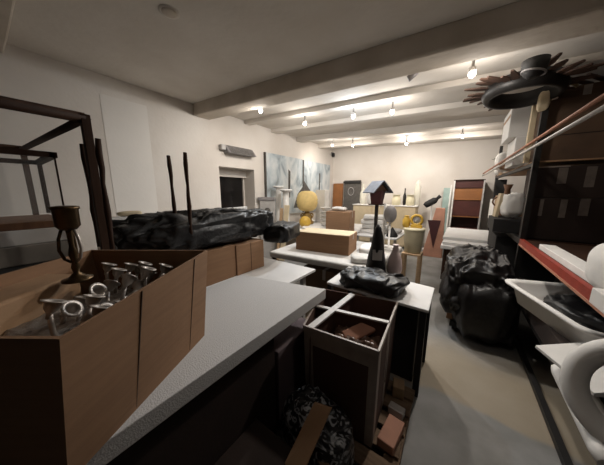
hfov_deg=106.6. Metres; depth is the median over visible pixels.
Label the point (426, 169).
wall
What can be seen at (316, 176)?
painting
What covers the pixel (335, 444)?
bag
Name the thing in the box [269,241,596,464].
floor
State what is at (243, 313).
slab
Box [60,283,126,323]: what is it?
candelabrum
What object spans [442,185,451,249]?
sheet
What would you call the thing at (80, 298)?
candle cup
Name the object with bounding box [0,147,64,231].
frame
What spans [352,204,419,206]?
countertop
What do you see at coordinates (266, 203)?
box
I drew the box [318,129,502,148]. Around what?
ceiling beam
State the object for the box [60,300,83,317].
candle cup
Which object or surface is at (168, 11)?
smoke detector
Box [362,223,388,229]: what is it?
linens
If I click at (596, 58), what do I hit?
ceiling beam
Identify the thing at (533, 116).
batten
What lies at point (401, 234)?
side table
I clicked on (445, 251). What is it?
trestle table
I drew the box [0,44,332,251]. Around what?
wall
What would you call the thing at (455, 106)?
ceiling beam
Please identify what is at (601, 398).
shelf
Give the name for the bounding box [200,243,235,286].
carton
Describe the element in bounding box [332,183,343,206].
wooden board
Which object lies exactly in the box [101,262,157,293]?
candelabrum
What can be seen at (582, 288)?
storage rack
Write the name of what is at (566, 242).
shelf
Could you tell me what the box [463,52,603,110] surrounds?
frame
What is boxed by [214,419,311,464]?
carton
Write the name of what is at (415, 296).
folding table
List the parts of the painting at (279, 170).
frame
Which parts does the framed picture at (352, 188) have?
frame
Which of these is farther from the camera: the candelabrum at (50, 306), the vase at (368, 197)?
the vase at (368, 197)
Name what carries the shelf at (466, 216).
attached to the tall cabinet at (467, 197)
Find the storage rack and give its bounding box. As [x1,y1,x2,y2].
[488,100,603,464]
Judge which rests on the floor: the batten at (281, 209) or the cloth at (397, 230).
the batten at (281, 209)
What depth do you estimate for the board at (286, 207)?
5.14 m
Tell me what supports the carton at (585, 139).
on the storage rack
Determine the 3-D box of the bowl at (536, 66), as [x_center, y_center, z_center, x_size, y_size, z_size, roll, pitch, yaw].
[2.009,-1.412,1.946,0.184,0.140,0.183,7,12,35]
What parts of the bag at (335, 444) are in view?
wood strip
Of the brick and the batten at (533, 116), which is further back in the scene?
the batten at (533, 116)
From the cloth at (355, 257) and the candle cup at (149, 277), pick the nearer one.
the candle cup at (149, 277)
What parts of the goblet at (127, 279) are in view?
arm, arm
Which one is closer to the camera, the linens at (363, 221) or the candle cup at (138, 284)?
the candle cup at (138, 284)
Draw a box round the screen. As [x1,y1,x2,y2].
[493,179,506,197]
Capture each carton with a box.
[0,250,207,464]
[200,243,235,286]
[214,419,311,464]
[227,238,263,275]
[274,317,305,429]
[296,227,356,255]
[304,264,356,294]
[326,210,354,230]
[501,106,531,144]
[505,136,527,168]
[516,278,571,344]
[519,198,603,243]
[523,164,603,197]
[529,92,603,162]
[552,81,603,99]
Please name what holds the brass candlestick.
on the bubble wrap
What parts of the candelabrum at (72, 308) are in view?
arm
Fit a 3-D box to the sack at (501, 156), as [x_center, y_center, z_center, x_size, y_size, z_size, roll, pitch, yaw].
[3.684,-1.274,4.082,0.292,0.344,0.478,7,12,35]
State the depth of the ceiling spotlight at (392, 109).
3.27 m
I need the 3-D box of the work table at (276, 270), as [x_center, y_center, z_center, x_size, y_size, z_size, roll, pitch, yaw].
[-1.623,0.837,2.209,2.500,0.770,2.600,7,12,35]
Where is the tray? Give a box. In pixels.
[0,260,51,273]
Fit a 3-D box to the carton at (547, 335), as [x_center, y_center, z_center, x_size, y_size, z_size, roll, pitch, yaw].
[2.368,0.758,1.912,0.665,0.170,1.500,7,12,35]
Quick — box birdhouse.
[363,180,392,232]
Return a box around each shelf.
[450,225,476,228]
[452,215,478,217]
[498,157,603,175]
[517,234,598,245]
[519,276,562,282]
[521,308,603,403]
[526,240,595,285]
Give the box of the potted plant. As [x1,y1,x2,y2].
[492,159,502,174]
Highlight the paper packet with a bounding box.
[341,323,375,339]
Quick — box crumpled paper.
[332,206,346,210]
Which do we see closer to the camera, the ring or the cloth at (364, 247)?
the ring
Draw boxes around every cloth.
[351,253,367,263]
[359,242,370,253]
[388,228,401,233]
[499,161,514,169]
[536,90,549,111]
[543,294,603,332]
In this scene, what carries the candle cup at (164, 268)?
on the candelabrum at (145, 270)
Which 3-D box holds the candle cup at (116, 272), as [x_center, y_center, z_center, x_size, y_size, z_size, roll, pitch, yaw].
[-0.754,0.169,0.931,0.057,0.059,0.052,7,12,35]
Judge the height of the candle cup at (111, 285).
0.058 m
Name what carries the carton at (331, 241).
on the covered table at (341, 262)
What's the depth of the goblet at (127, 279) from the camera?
0.86 m
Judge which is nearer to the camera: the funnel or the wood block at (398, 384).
the wood block at (398, 384)
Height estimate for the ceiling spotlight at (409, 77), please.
0.130 m
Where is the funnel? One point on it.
(393, 233)
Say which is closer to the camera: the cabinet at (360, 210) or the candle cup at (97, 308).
the candle cup at (97, 308)
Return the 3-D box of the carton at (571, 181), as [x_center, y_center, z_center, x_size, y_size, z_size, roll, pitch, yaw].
[3.100,-0.578,2.605,0.670,0.345,0.553,7,12,35]
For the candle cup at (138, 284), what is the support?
on the goblet at (127, 279)
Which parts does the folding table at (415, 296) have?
leg, leg, leg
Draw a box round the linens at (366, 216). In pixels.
[364,214,382,219]
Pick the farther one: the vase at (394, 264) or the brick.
the vase at (394, 264)
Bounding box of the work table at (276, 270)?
[206,257,314,318]
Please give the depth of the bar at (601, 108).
1.64 m
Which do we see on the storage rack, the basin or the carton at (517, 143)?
the carton at (517, 143)
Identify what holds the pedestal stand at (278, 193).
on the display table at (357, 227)
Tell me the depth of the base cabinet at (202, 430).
1.09 m
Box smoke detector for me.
[158,4,179,18]
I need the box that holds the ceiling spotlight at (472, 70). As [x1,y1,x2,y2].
[468,60,476,77]
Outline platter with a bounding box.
[302,225,323,227]
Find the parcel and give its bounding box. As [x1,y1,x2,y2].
[0,274,81,335]
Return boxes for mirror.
[384,205,396,250]
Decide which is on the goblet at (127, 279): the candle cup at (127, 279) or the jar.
the candle cup at (127, 279)
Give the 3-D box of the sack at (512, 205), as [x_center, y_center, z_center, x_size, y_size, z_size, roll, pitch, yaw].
[2.861,-0.374,3.061,0.234,0.343,0.214,4,11,23]
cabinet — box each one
[106,338,275,464]
[352,204,419,246]
[449,179,485,251]
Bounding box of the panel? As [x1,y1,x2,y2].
[99,93,157,216]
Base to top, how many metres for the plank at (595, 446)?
0.070 m
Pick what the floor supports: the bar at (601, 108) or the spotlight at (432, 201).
the spotlight at (432, 201)
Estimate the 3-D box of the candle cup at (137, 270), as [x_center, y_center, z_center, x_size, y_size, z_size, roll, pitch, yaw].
[-0.790,0.185,1.097,0.057,0.059,0.052,7,12,35]
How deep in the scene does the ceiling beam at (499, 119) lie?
4.61 m
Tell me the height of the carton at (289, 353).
0.600 m
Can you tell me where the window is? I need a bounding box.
[219,168,245,207]
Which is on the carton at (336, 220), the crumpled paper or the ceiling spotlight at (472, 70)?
the crumpled paper
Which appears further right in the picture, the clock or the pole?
the clock
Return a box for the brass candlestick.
[48,205,93,283]
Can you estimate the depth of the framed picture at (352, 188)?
7.71 m
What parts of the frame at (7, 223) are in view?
frame, post, post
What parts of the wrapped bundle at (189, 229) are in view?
leg, leg, leg, leg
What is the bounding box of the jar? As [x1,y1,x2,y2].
[402,215,409,226]
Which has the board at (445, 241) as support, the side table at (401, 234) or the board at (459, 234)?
the board at (459, 234)
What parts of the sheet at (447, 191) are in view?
glass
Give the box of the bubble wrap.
[3,289,132,335]
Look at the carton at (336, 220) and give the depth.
4.60 m
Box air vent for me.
[219,144,255,157]
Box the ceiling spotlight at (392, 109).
[390,101,394,113]
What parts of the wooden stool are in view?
leg, leg, seat, leg, leg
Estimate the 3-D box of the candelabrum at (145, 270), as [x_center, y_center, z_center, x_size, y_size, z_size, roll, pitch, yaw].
[-0.622,0.233,1.022,0.206,0.227,0.208,0,10,1]
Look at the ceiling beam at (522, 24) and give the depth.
1.89 m
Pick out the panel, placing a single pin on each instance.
(126, 126)
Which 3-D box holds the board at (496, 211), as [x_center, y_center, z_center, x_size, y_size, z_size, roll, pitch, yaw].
[2.882,-0.402,3.304,0.073,0.341,0.160,6,12,29]
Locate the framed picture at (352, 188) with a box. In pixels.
[343,180,360,210]
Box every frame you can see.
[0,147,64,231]
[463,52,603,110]
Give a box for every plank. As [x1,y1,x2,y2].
[551,364,603,464]
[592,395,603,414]
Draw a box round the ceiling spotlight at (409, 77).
[407,73,418,81]
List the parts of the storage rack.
floor rail, white strip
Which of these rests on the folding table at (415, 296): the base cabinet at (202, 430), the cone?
the cone
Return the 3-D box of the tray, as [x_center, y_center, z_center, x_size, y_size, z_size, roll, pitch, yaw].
[-1.744,0.198,1.226,0.600,0.014,0.770,7,12,35]
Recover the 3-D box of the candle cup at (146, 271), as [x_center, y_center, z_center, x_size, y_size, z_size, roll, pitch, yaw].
[-0.632,0.164,0.932,0.056,0.059,0.052,7,12,35]
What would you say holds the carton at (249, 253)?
on the work table at (276, 270)
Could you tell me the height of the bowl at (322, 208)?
0.092 m
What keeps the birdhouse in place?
on the covered table at (341, 262)
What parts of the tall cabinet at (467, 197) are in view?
panel, door, panel, drawer, drawer, panel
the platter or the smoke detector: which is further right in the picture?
the platter
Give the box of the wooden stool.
[401,251,422,283]
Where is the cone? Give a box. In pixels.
[366,224,385,271]
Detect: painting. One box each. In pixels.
[263,152,302,214]
[303,160,329,211]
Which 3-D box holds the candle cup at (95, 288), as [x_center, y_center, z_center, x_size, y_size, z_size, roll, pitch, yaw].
[-0.721,0.204,0.794,0.059,0.055,0.052,7,12,35]
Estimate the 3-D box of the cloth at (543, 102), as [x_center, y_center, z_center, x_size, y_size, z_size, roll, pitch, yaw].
[2.562,-1.391,2.385,0.097,0.200,0.086,7,12,35]
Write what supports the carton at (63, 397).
on the slab
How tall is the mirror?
0.663 m
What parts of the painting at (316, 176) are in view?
frame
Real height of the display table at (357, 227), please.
0.750 m
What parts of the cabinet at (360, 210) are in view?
door, door, door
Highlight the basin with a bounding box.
[505,279,603,342]
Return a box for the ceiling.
[6,0,603,148]
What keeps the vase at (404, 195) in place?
on the countertop
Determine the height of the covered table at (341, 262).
0.750 m
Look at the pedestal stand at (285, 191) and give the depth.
5.21 m
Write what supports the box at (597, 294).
on the storage rack
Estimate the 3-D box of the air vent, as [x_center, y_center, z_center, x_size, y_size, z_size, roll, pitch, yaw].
[-1.309,-1.692,4.658,0.179,0.160,0.830,7,12,35]
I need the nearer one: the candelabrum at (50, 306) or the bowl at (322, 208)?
the candelabrum at (50, 306)
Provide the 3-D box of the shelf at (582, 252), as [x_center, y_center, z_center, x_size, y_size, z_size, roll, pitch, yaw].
[2.304,0.293,1.531,0.824,0.020,2.150,7,12,35]
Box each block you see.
[0,240,78,268]
[392,377,403,399]
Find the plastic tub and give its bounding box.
[403,226,425,253]
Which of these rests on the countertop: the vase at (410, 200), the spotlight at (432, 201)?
the vase at (410, 200)
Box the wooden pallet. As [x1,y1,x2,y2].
[354,379,414,464]
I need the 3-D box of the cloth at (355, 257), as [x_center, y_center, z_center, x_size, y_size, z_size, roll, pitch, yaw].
[0.733,0.317,2.802,0.248,0.083,0.269,2,10,10]
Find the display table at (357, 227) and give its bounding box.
[297,220,371,241]
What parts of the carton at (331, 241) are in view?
lid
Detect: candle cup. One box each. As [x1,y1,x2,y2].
[40,299,67,318]
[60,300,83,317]
[74,295,86,307]
[83,294,105,306]
[89,283,107,295]
[89,304,110,316]
[101,262,116,274]
[103,280,120,294]
[110,267,126,280]
[120,274,137,289]
[124,263,138,271]
[132,280,143,289]
[134,266,139,274]
[138,261,152,273]
[141,266,155,279]
[147,271,157,282]
[159,263,172,272]
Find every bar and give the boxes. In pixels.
[482,105,603,175]
[483,93,603,173]
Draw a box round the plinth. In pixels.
[0,227,66,247]
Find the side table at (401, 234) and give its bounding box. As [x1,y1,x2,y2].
[357,229,403,243]
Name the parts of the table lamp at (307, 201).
lamp shade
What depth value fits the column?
6.27 m
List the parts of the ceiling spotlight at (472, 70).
bulb, lamp shade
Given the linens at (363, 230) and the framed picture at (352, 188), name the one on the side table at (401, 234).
the linens at (363, 230)
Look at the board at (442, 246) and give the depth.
3.97 m
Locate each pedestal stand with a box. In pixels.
[273,186,283,221]
[279,189,291,221]
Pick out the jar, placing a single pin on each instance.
(406, 220)
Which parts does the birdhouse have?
roof panel, post, roof panel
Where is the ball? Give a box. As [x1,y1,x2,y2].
[299,216,310,226]
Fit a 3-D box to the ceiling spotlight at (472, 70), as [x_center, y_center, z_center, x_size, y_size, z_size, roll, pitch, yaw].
[1.622,-1.591,2.133,0.090,0.228,0.090,7,12,35]
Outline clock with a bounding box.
[410,214,423,227]
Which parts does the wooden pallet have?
wood strip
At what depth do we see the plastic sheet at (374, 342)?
1.49 m
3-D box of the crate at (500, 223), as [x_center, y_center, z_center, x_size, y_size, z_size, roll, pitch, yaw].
[3.002,-0.118,3.193,0.528,0.180,0.600,7,12,35]
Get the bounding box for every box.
[258,197,275,257]
[303,288,397,447]
[488,199,494,216]
[589,288,603,313]
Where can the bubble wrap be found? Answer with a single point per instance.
(38, 326)
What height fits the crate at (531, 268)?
0.550 m
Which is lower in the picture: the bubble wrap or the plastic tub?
the bubble wrap
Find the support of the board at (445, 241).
on the board at (442, 246)
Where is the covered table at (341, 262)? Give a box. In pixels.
[270,241,401,296]
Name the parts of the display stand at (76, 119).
rail, post, rail, rail, post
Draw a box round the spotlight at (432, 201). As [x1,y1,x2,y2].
[422,195,440,248]
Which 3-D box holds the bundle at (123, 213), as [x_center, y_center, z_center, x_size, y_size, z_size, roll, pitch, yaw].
[-1.633,-0.181,2.134,0.087,0.047,0.194,7,12,35]
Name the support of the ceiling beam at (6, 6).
attached to the ceiling
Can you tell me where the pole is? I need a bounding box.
[382,203,386,241]
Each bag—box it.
[281,384,354,464]
[339,265,409,297]
[439,243,521,345]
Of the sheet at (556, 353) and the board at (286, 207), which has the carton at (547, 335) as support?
the sheet at (556, 353)
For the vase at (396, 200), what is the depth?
6.44 m
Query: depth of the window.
5.17 m
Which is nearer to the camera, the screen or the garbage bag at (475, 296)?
the garbage bag at (475, 296)
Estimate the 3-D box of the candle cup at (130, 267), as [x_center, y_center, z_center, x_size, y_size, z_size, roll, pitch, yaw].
[-0.768,0.160,1.016,0.057,0.059,0.052,7,12,35]
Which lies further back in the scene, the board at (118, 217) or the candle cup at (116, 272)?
the board at (118, 217)
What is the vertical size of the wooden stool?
0.620 m
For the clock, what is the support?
on the plastic tub
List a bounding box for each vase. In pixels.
[367,193,370,203]
[387,244,401,273]
[392,195,400,204]
[403,188,405,204]
[406,195,414,205]
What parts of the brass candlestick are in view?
lamp shade, stem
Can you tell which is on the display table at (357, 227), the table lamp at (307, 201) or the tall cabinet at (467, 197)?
the table lamp at (307, 201)
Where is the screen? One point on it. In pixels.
(499, 184)
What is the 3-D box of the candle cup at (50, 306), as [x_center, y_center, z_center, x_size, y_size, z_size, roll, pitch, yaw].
[-0.704,0.211,0.643,0.055,0.059,0.053,7,12,35]
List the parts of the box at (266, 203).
lid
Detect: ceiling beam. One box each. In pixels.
[0,0,15,52]
[193,0,603,119]
[244,51,603,124]
[271,81,599,133]
[296,114,507,142]
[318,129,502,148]
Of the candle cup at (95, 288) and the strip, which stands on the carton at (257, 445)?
the strip
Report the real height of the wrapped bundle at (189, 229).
0.866 m
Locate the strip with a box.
[285,402,331,464]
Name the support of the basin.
on the carton at (547, 335)
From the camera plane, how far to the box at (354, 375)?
1.42 m
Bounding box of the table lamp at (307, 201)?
[296,191,317,224]
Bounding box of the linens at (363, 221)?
[361,218,386,224]
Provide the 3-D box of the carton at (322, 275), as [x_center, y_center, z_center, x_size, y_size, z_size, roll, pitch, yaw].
[0.506,0.737,3.465,0.700,0.521,0.682,7,12,35]
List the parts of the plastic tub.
lid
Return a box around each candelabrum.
[40,294,120,335]
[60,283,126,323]
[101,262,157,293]
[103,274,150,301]
[138,261,172,287]
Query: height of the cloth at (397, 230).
0.099 m
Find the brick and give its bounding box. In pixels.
[377,414,404,455]
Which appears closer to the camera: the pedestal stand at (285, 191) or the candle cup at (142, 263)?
the candle cup at (142, 263)
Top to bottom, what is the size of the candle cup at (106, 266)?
0.059 m
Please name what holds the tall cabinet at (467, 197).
on the floor
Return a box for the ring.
[559,339,603,443]
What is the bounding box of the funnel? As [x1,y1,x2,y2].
[386,227,397,236]
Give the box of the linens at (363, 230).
[360,228,388,233]
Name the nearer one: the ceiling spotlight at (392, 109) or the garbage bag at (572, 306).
the garbage bag at (572, 306)
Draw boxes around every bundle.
[79,138,299,249]
[117,211,141,215]
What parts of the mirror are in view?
oval plate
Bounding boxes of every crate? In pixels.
[487,215,521,233]
[487,229,554,281]
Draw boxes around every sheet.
[334,325,380,349]
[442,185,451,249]
[535,342,603,396]
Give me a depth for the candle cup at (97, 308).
0.64 m
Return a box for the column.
[315,190,328,221]
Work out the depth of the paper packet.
1.52 m
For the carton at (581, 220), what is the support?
on the storage rack
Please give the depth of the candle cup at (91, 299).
0.70 m
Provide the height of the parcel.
0.115 m
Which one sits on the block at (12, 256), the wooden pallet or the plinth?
the plinth
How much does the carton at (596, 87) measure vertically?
0.150 m
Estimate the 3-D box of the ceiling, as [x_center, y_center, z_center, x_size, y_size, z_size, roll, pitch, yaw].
[0.237,-1.839,2.184,6.400,0.440,11.100,7,12,35]
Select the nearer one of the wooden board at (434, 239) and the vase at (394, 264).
the vase at (394, 264)
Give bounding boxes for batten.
[277,208,283,260]
[522,105,537,162]
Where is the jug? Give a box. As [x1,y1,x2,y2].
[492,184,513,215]
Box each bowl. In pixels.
[320,207,330,210]
[520,54,551,79]
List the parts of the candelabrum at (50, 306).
arm, arm, stem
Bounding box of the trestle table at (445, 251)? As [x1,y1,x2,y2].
[440,249,448,278]
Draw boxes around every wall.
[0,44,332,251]
[332,139,525,242]
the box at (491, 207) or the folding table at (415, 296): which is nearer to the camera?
the folding table at (415, 296)
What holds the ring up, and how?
on the storage rack
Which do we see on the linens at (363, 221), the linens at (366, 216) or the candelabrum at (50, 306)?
the linens at (366, 216)
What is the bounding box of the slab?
[86,275,325,464]
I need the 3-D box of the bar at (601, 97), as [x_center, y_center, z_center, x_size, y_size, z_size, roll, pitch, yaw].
[2.643,-0.980,2.805,0.028,0.163,5.162,6,12,31]
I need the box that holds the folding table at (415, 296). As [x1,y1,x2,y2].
[327,266,434,397]
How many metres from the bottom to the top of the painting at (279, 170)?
1.530 m
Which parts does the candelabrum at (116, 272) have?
arm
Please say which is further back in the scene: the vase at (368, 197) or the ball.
the vase at (368, 197)
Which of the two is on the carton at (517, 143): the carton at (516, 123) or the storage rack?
the carton at (516, 123)
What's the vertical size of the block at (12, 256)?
0.109 m
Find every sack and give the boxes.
[494,152,512,171]
[500,192,525,216]
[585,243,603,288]
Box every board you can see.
[95,216,127,249]
[279,205,289,260]
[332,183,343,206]
[423,208,445,257]
[440,239,454,249]
[442,239,487,246]
[443,227,488,242]
[492,193,503,216]
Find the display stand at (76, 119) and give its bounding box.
[0,95,109,249]
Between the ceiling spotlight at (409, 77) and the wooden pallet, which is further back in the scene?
the ceiling spotlight at (409, 77)
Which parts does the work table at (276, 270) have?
leg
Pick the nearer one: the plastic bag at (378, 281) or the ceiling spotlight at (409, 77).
the plastic bag at (378, 281)

